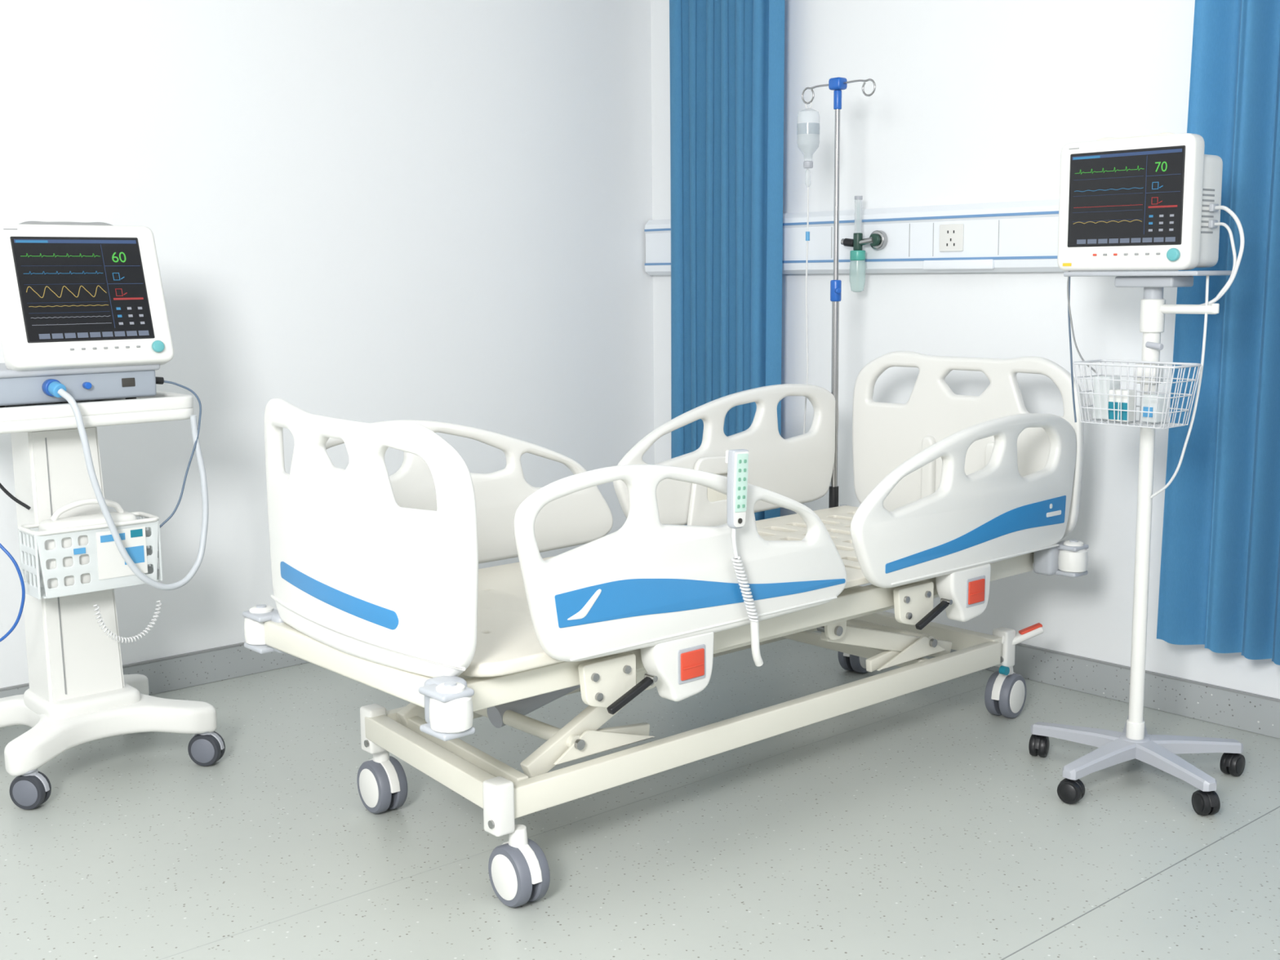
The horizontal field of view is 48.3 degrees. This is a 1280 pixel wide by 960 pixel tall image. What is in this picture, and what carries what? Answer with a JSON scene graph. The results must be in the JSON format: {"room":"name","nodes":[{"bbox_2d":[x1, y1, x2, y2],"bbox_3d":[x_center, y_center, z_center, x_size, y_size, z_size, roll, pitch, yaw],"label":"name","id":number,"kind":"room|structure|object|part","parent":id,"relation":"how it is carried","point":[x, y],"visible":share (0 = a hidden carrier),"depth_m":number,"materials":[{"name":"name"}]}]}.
{"room":"hospital room","nodes":[
{"label":"hospital room","id":0,"kind":"room"},
{"bbox_2d":[0,0,654,688],"bbox_3d":[-2.564,-0.564,3.730,7.100,2.800,0.100,-8,11,-41],"label":"wall","id":1,"kind":"structure","parent":0,"point":[360,211],"depth_m":4.95,"materials":[{"name":"paint"}]},
{"bbox_2d":[0,641,309,697],"bbox_3d":[-2.551,0.778,3.848,7.000,0.110,0.012,-8,11,-41],"label":"baseboard","id":2,"kind":"structure","parent":1,"relation":"attached to","point":[200,668],"depth_m":4.79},
{"bbox_2d":[0,631,1279,959],"bbox_3d":[-0.231,1.224,1.339,7.100,0.100,7.100,-8,11,-41],"label":"floor","id":3,"kind":"structure","parent":0,"point":[934,831],"depth_m":3.42,"materials":[{"name":"plastic"}]},
{"bbox_2d":[0,390,225,809],"bbox_3d":[-1.545,0.288,3.935,0.582,1.036,0.532,-8,11,-41],"label":"cart","id":4,"kind":"object","parent":3,"relation":"on","point":[78,693],"visible":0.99,"depth_m":3.79,"materials":[{"name":"grey plastic"}]},
{"bbox_2d":[16,773,49,791],"bbox_3d":[-1.574,0.780,3.684,0.100,0.059,0.018,1,8,8],"label":"hood","id":5,"kind":"object","parent":4,"relation":"attached to","point":[25,782],"depth_m":3.66,"materials":[{"name":"grey plastic"}]},
{"bbox_3d":[-1.447,0.074,3.743,0.192,0.053,0.024,-8,11,-41],"label":"handle","id":6,"kind":"part","parent":4,"relation":"part of","materials":[{"name":"white plastic"}]},
{"bbox_2d":[0,390,194,434],"bbox_3d":[-1.544,-0.190,3.843,0.560,0.064,0.420,-8,11,-41],"label":"tray","id":7,"kind":"object","parent":4,"relation":"on","point":[51,417],"depth_m":3.71,"materials":[{"name":"white plastic"}]},
{"bbox_2d":[0,363,208,643],"bbox_3d":[-1.510,0.059,3.825,0.602,0.735,0.440,-8,11,-41],"label":"module","id":8,"kind":"object","parent":4,"relation":"on","point":[70,385],"visible":0.99,"depth_m":3.71,"materials":[{"name":"grey plastic"}]},
{"bbox_2d":[0,221,173,370],"bbox_3d":[-1.463,-0.478,3.729,0.425,0.391,0.205,-8,11,-41],"label":"patient monitor","id":9,"kind":"object","parent":8,"relation":"on","point":[73,295],"visible":1,"depth_m":3.68,"materials":[{"name":"grey plastic"}]},
{"bbox_3d":[-1.502,-0.658,3.745,0.283,0.038,0.022,-8,11,-41],"label":"carry handle","id":10,"kind":"part","parent":9,"relation":"part of","materials":[{"name":"grey plastic"}]},
{"bbox_3d":[-1.438,-0.495,3.694,0.328,0.266,0.078,-8,11,-41],"label":"screen frame","id":11,"kind":"part","parent":9,"relation":"part of","materials":[{"name":"black plastic"}]},
{"bbox_3d":[-1.278,-0.354,3.786,0.032,0.032,0.019,-8,11,-41],"label":"knob","id":12,"kind":"part","parent":9,"relation":"part of","materials":[{"name":"teal plastic"}]},
{"bbox_2d":[121,377,135,386],"bbox_3d":[-1.354,-0.259,3.779,0.035,0.023,0.004,-8,11,-41],"label":"power socket","id":13,"kind":"object","parent":8,"relation":"attached to","point":[126,382],"depth_m":3.78,"materials":[{"name":"grey plastic"}]},
{"bbox_2d":[191,732,224,749],"bbox_3d":[-1.214,0.731,3.999,0.100,0.059,0.018,1,8,8],"label":"hood","id":14,"kind":"object","parent":4,"relation":"attached to","point":[200,740],"depth_m":3.97,"materials":[{"name":"grey plastic"}]},
{"bbox_2d":[242,351,1088,907],"bbox_3d":[0.184,0.261,3.800,2.316,1.096,0.992,-8,11,-41],"label":"hospital bed","id":15,"kind":"object","parent":3,"relation":"on","point":[378,582],"visible":0.98,"depth_m":3.36,"materials":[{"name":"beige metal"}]},
{"bbox_3d":[-0.893,0.396,3.411,0.074,0.014,0.090,-8,11,-41],"label":"bumper arm","id":16,"kind":"part","parent":15,"relation":"part of","materials":[{"name":"grey plastic"}]},
{"bbox_3d":[-0.894,0.321,3.400,0.074,0.014,0.090,-8,11,-41],"label":"bumper arm","id":17,"kind":"part","parent":15,"relation":"part of","materials":[{"name":"grey plastic"}]},
{"bbox_3d":[-0.612,0.109,3.055,0.078,0.528,0.824,-8,11,-41],"label":"footboard","id":18,"kind":"part","parent":15,"relation":"part of","materials":[{"name":"white plastic"}]},
{"bbox_3d":[-0.669,0.625,3.591,0.050,0.115,0.055,-8,11,-41],"label":"corner post","id":19,"kind":"part","parent":15,"relation":"part of","materials":[{"name":"white plastic"}]},
{"bbox_2d":[368,758,399,793],"bbox_3d":[-0.658,0.749,3.640,0.026,0.084,0.142,-7,11,-39],"label":"hood","id":20,"kind":"object","parent":15,"relation":"attached to","point":[388,769],"depth_m":3.60,"materials":[{"name":"white plastic"}]},
{"bbox_3d":[-0.467,0.513,3.659,0.348,0.193,0.030,-8,11,-41],"label":"lift arm","id":21,"kind":"part","parent":15,"relation":"part of","materials":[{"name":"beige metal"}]},
{"bbox_3d":[-0.374,0.408,2.758,0.074,0.014,0.090,-8,11,-41],"label":"bumper arm","id":22,"kind":"part","parent":15,"relation":"part of","materials":[{"name":"grey plastic"}]},
{"bbox_3d":[-0.373,0.483,2.769,0.074,0.014,0.090,-8,11,-41],"label":"bumper arm","id":23,"kind":"part","parent":15,"relation":"part of","materials":[{"name":"grey plastic"}]},
{"bbox_3d":[-0.302,0.699,3.057,0.050,0.115,0.055,-8,11,-41],"label":"corner post","id":24,"kind":"part","parent":15,"relation":"part of","materials":[{"name":"white plastic"}]},
{"bbox_2d":[502,840,542,884],"bbox_3d":[-0.263,0.824,3.095,0.026,0.084,0.142,-7,11,-39],"label":"hood","id":25,"kind":"object","parent":15,"relation":"attached to","point":[528,854],"depth_m":3.05,"materials":[{"name":"white plastic"}]},
{"bbox_3d":[-0.129,0.564,3.281,0.348,0.193,0.030,-8,11,-41],"label":"lift arm","id":26,"kind":"part","parent":15,"relation":"part of","materials":[{"name":"beige metal"}]},
{"bbox_3d":[-0.011,0.536,4.164,1.770,0.068,0.035,-8,11,-41],"label":"rail","id":27,"kind":"part","parent":15,"relation":"part of","materials":[{"name":"beige metal"}]},
{"bbox_3d":[-0.080,0.597,3.329,0.263,0.064,0.020,-8,11,-41],"label":"torque arm","id":28,"kind":"part","parent":15,"relation":"part of","materials":[{"name":"beige metal"}]},
{"bbox_3d":[-0.021,0.465,3.084,0.119,0.062,0.018,-7,10,-38],"label":"release handle","id":29,"kind":"part","parent":15,"relation":"part of","materials":[{"name":"black rubber"}]},
{"bbox_3d":[0.017,0.439,3.347,0.084,0.105,0.014,-8,11,-41],"label":"hinge plate","id":30,"kind":"part","parent":15,"relation":"part of","materials":[{"name":"beige metal"}]},
{"bbox_2d":[724,448,763,666],"bbox_3d":[0.241,0.182,3.229,0.123,0.514,0.043,-8,11,-41],"label":"remote","id":31,"kind":"object","parent":15,"relation":"hanging from","point":[737,460],"visible":1,"depth_m":3.17,"materials":[{"name":"grey plastic"}]},
{"bbox_3d":[0.213,0.140,3.190,0.010,0.071,0.021,6,10,37],"label":"cord","id":32,"kind":"part","parent":31,"relation":"part of","materials":[{"name":"white plastic"}]},
{"bbox_3d":[0.268,0.374,3.285,0.021,0.117,0.051,3,9,25],"label":"cord","id":33,"kind":"part","parent":31,"relation":"part of","materials":[{"name":"white plastic"}]},
{"bbox_3d":[0.387,0.338,3.549,2.020,0.060,0.040,-8,11,-41],"label":"frame rail","id":34,"kind":"part","parent":15,"relation":"part of","materials":[{"name":"beige metal"}]},
{"bbox_3d":[0.387,0.604,3.666,1.800,0.068,0.035,-8,11,-41],"label":"rail","id":35,"kind":"part","parent":15,"relation":"part of","materials":[{"name":"beige metal"}]},
{"bbox_3d":[0.518,0.371,3.785,0.084,0.105,0.014,-8,11,-41],"label":"hinge plate","id":36,"kind":"part","parent":15,"relation":"part of","materials":[{"name":"beige metal"}]},
{"bbox_2d":[801,76,875,507],"bbox_3d":[0.641,-0.592,4.699,0.075,1.419,0.318,-8,11,-41],"label":"pole","id":37,"kind":"object","parent":15,"relation":"on","point":[837,85],"visible":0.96,"depth_m":4.69,"materials":[{"name":"silver metal"}]},
{"bbox_2d":[828,485,838,507],"bbox_3d":[0.650,0.066,4.791,0.032,0.090,0.032,-8,11,-41],"label":"socket","id":38,"kind":"object","parent":37,"relation":"attached to","point":[833,490],"depth_m":4.78,"materials":[{"name":"black plastic"}]},
{"bbox_3d":[0.646,-0.619,4.674,0.018,0.018,0.036,-2,8,-8],"label":"collar knob","id":39,"kind":"part","parent":37,"relation":"part of","materials":[{"name":"blue plastic"}]},
{"bbox_3d":[0.278,0.222,3.874,0.235,0.018,0.770,-8,11,-41],"label":"platform seat","id":40,"kind":"part","parent":15,"relation":"part of","materials":[{"name":"white plastic"}]},
{"bbox_3d":[0.699,0.452,4.004,0.551,0.196,0.030,-8,11,-41],"label":"lift arm","id":41,"kind":"part","parent":15,"relation":"part of","materials":[{"name":"beige metal"}]},
{"bbox_3d":[0.729,0.487,4.036,0.263,0.064,0.020,-8,11,-41],"label":"torque arm","id":42,"kind":"part","parent":15,"relation":"part of","materials":[{"name":"beige metal"}]},
{"bbox_3d":[0.922,-0.016,4.569,0.030,0.250,0.044,-8,11,-41],"label":"headboard post","id":43,"kind":"part","parent":15,"relation":"part of","materials":[{"name":"white plastic"}]},
{"bbox_3d":[0.773,0.357,3.779,0.119,0.062,0.018,-7,10,-38],"label":"release handle","id":44,"kind":"part","parent":15,"relation":"part of","materials":[{"name":"black rubber"}]},
{"bbox_3d":[1.012,-0.121,4.473,0.067,0.548,0.856,-8,11,-41],"label":"headboard","id":45,"kind":"part","parent":15,"relation":"part of","materials":[{"name":"white plastic"}]},
{"bbox_3d":[1.081,0.008,4.391,0.030,0.250,0.044,-8,11,-41],"label":"headboard post","id":46,"kind":"part","parent":15,"relation":"part of","materials":[{"name":"white plastic"}]},
{"bbox_3d":[1.098,0.481,4.301,0.065,0.044,0.040,-7,10,-36],"label":"brake arm","id":47,"kind":"part","parent":15,"relation":"part of","materials":[{"name":"white metal"}]},
{"bbox_2d":[991,671,1015,700],"bbox_3d":[1.118,0.626,4.362,0.026,0.086,0.144,6,11,40],"label":"hood","id":48,"kind":"object","parent":15,"relation":"attached to","point":[1001,683],"depth_m":4.32,"materials":[{"name":"white plastic"}]},
{"bbox_3d":[1.096,0.505,4.306,0.050,0.115,0.055,-8,11,-41],"label":"corner post","id":49,"kind":"part","parent":15,"relation":"part of","materials":[{"name":"white plastic"}]},
{"bbox_3d":[1.246,0.268,4.159,0.074,0.014,0.090,-8,11,-41],"label":"bumper arm","id":50,"kind":"part","parent":15,"relation":"part of","materials":[{"name":"grey plastic"}]},
{"bbox_3d":[1.246,0.192,4.148,0.074,0.014,0.090,-8,11,-41],"label":"bumper arm","id":51,"kind":"part","parent":15,"relation":"part of","materials":[{"name":"grey plastic"}]},
{"bbox_2d":[1028,270,1244,815],"bbox_3d":[1.302,0.136,3.727,0.575,1.343,0.591,-8,11,-41],"label":"monitor stand","id":52,"kind":"object","parent":3,"relation":"on","point":[1111,402],"visible":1,"depth_m":3.66,"materials":[{"name":"white plastic"}]},
{"bbox_2d":[1033,735,1041,749],"bbox_3d":[1.119,0.731,4.004,0.016,0.039,0.066,4,9,28],"label":"hood","id":53,"kind":"object","parent":52,"relation":"attached to","point":[1037,739],"depth_m":3.98,"materials":[{"name":"black plastic"}]},
{"bbox_2d":[1059,777,1084,793],"bbox_3d":[1.104,0.782,3.655,0.066,0.039,0.016,6,10,38],"label":"hood","id":54,"kind":"object","parent":52,"relation":"attached to","point":[1068,785],"depth_m":3.64,"materials":[{"name":"black plastic"}]},
{"bbox_3d":[1.205,0.697,3.919,0.275,0.047,0.072,7,11,42],"label":"leg","id":55,"kind":"part","parent":52,"relation":"part of","materials":[{"name":"grey metal"}]},
{"bbox_3d":[1.202,0.727,3.713,0.278,0.047,0.074,-8,11,-41],"label":"leg","id":56,"kind":"part","parent":52,"relation":"part of","materials":[{"name":"grey"}]},
{"bbox_3d":[1.374,0.689,3.961,0.072,0.047,0.275,2,9,19],"label":"leg","id":57,"kind":"part","parent":52,"relation":"part of","materials":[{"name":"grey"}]},
{"bbox_2d":[1072,359,1201,428],"bbox_3d":[1.262,-0.220,3.611,0.193,0.155,0.281,-8,11,-41],"label":"basket","id":58,"kind":"object","parent":52,"relation":"on","point":[1111,402],"depth_m":3.59,"materials":[{"name":"white metal"}]},
{"bbox_3d":[1.296,-0.529,3.657,0.180,0.012,0.370,-8,11,-41],"label":"tray plate","id":59,"kind":"part","parent":52,"relation":"part of","materials":[{"name":"grey"}]},
{"bbox_2d":[1057,132,1244,498],"bbox_3d":[1.286,-0.419,3.704,0.209,0.924,0.538,-8,11,-41],"label":"patient monitor","id":60,"kind":"object","parent":52,"relation":"on","point":[1153,202],"visible":0.98,"depth_m":3.58,"materials":[{"name":"white plastic"}]},
{"bbox_3d":[1.221,-0.711,3.600,0.003,0.238,0.315,-8,11,-41],"label":"screen frame","id":61,"kind":"part","parent":60,"relation":"part of","materials":[{"name":"black plastic"}]},
{"bbox_3d":[1.253,-0.861,3.617,0.010,0.025,0.244,-8,11,-41],"label":"carry handle","id":62,"kind":"part","parent":60,"relation":"part of","materials":[{"name":"white plastic"}]},
{"bbox_3d":[1.311,-0.554,3.510,0.013,0.032,0.032,-8,11,-41],"label":"knob","id":63,"kind":"part","parent":60,"relation":"part of","materials":[{"name":"teal plastic"}]},
{"bbox_2d":[1200,231,1213,233],"bbox_3d":[1.412,-0.617,3.557,0.060,0.005,0.001,-8,11,-41],"label":"vent","id":64,"kind":"object","parent":60,"relation":"attached to","point":[1202,232],"depth_m":3.56,"materials":[{"name":"grey plastic"}]},
{"bbox_2d":[1201,215,1213,217],"bbox_3d":[1.411,-0.655,3.552,0.060,0.005,0.001,-8,11,-41],"label":"vent","id":65,"kind":"object","parent":60,"relation":"attached to","point":[1202,216],"depth_m":3.55,"materials":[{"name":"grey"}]},
{"bbox_2d":[1202,188,1214,191],"bbox_3d":[1.411,-0.720,3.542,0.060,0.005,0.001,-8,11,-41],"label":"vent","id":66,"kind":"object","parent":60,"relation":"attached to","point":[1203,189],"depth_m":3.54,"materials":[{"name":"grey plastic"}]},
{"bbox_2d":[1202,193,1214,196],"bbox_3d":[1.411,-0.707,3.544,0.060,0.005,0.001,-8,11,-41],"label":"vent","id":67,"kind":"object","parent":60,"relation":"attached to","point":[1203,194],"depth_m":3.54,"materials":[{"name":"grey plastic"}]},
{"bbox_2d":[1202,199,1214,201],"bbox_3d":[1.411,-0.694,3.546,0.060,0.005,0.001,-8,11,-41],"label":"vent","id":68,"kind":"object","parent":60,"relation":"attached to","point":[1203,200],"depth_m":3.55,"materials":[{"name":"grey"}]},
{"bbox_3d":[1.307,-0.341,3.628,0.016,0.021,0.047,-5,9,-29],"label":"lock knob","id":69,"kind":"part","parent":52,"relation":"part of","materials":[{"name":"grey"}]},
{"bbox_3d":[1.373,0.732,3.667,0.072,0.047,0.275,-3,9,-19],"label":"leg","id":70,"kind":"part","parent":52,"relation":"part of","materials":[{"name":"grey"}]},
{"bbox_3d":[1.366,-0.429,3.585,0.024,0.024,0.170,-8,11,-41],"label":"arm","id":71,"kind":"part","parent":52,"relation":"part of","materials":[{"name":"white plastic"}]},
{"bbox_3d":[1.478,0.708,3.826,0.275,0.047,0.072,-1,8,-4],"label":"leg","id":72,"kind":"part","parent":52,"relation":"part of","materials":[{"name":"grey"}]},
{"bbox_2d":[1199,789,1215,807],"bbox_3d":[1.413,0.792,3.564,0.016,0.039,0.066,-2,8,-11],"label":"hood","id":73,"kind":"object","parent":52,"relation":"attached to","point":[1206,797],"depth_m":3.54,"materials":[{"name":"black plastic"}]},
{"bbox_2d":[1224,752,1234,767],"bbox_3d":[1.595,0.750,3.841,0.066,0.039,0.016,-8,11,-41],"label":"hood","id":74,"kind":"object","parent":52,"relation":"attached to","point":[1228,757],"depth_m":3.82,"materials":[{"name":"black plastic"}]},
{"bbox_2d":[1000,805,1279,959],"bbox_3d":[-0.610,1.130,1.666,6.980,0.002,0.003,-8,11,-41],"label":"trim","id":75,"kind":"structure","parent":3,"relation":"attached to","point":[1279,806],"depth_m":3.15,"materials":[{"name":"grey metal"}]},
{"bbox_2d":[650,0,1279,698],"bbox_3d":[2.409,-0.562,3.387,0.100,2.800,7.000,-8,11,-41],"label":"wall","id":76,"kind":"structure","parent":0,"point":[972,101],"depth_m":4.71,"materials":[{"name":"paint"}]},
{"bbox_2d":[159,685,985,959],"bbox_3d":[-1.363,1.016,2.509,6.980,0.001,0.002,-8,11,-41],"label":"trim","id":77,"kind":"structure","parent":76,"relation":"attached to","point":[984,686],"depth_m":3.49,"materials":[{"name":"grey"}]},
{"bbox_2d":[644,199,1177,275],"bbox_3d":[1.224,-0.781,4.582,0.066,0.225,3.588,-8,11,-41],"label":"bed head panel","id":78,"kind":"object","parent":76,"relation":"attached to","point":[1020,236],"visible":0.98,"depth_m":4.83,"materials":[{"name":"white plastic"}]},
{"bbox_2d":[840,195,887,292],"bbox_3d":[0.782,-0.825,4.995,0.170,0.332,0.060,3,9,23],"label":"oxygen flowmeter","id":79,"kind":"object","parent":78,"relation":"attached to","point":[877,239],"visible":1,"depth_m":4.99,"materials":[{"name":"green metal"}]},
{"bbox_3d":[0.738,-0.835,5.024,0.043,0.032,0.028,7,11,41],"label":"valve knob","id":80,"kind":"part","parent":79,"relation":"part of","materials":[{"name":"black rubber"}]},
{"bbox_2d":[849,260,865,292],"bbox_3d":[0.764,-0.715,5.016,0.056,0.110,0.056,-8,11,-41],"label":"bottle","id":81,"kind":"object","parent":79,"relation":"on","point":[857,268],"depth_m":4.99,"materials":[{"name":"teal"}]},
{"bbox_2d":[869,230,887,249],"bbox_3d":[0.825,-0.836,4.973,0.040,0.066,0.066,-8,11,-41],"label":"outlet","id":82,"kind":"object","parent":78,"relation":"attached to","point":[877,238],"depth_m":4.96,"materials":[{"name":"silver metal"}]},
{"bbox_2d":[938,223,964,251],"bbox_3d":[1.038,-0.807,4.760,0.008,0.090,0.095,-8,11,-41],"label":"socket","id":83,"kind":"object","parent":78,"relation":"attached to","point":[951,236],"depth_m":4.76,"materials":[{"name":"white plastic"}]},
{"bbox_2d":[932,643,1279,738],"bbox_3d":[2.384,0.776,3.537,0.012,0.110,6.988,-8,11,-41],"label":"baseboard","id":84,"kind":"structure","parent":76,"relation":"attached to","point":[1246,713],"depth_m":4.41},
{"bbox_3d":[-0.259,-1.646,0.925,7.100,0.100,7.100,-8,11,-41],"label":"ceiling","id":85,"kind":"structure","parent":0,"visible":0},
{"bbox_3d":[1.152,-2.061,4.318,0.030,0.075,3.550,-8,11,-41],"label":"track","id":86,"kind":"object","parent":85,"relation":"attached to","visible":0},
{"bbox_2d":[669,0,784,520],"bbox_3d":[0.308,-0.927,5.463,0.075,2.470,0.589,-8,11,-41],"label":"curtain","id":87,"kind":"object","parent":86,"relation":"hanging from","point":[726,57],"visible":0.73,"depth_m":5.42,"materials":[{"name":"fabric"}]},
{"bbox_2d":[1156,0,1279,665],"bbox_3d":[1.854,-0.692,3.710,0.100,2.465,0.937,-8,11,-41],"label":"curtain","id":88,"kind":"object","parent":86,"relation":"hanging from","point":[1220,584],"visible":0.89,"depth_m":3.98,"materials":[{"name":"fabric"}]}
]}

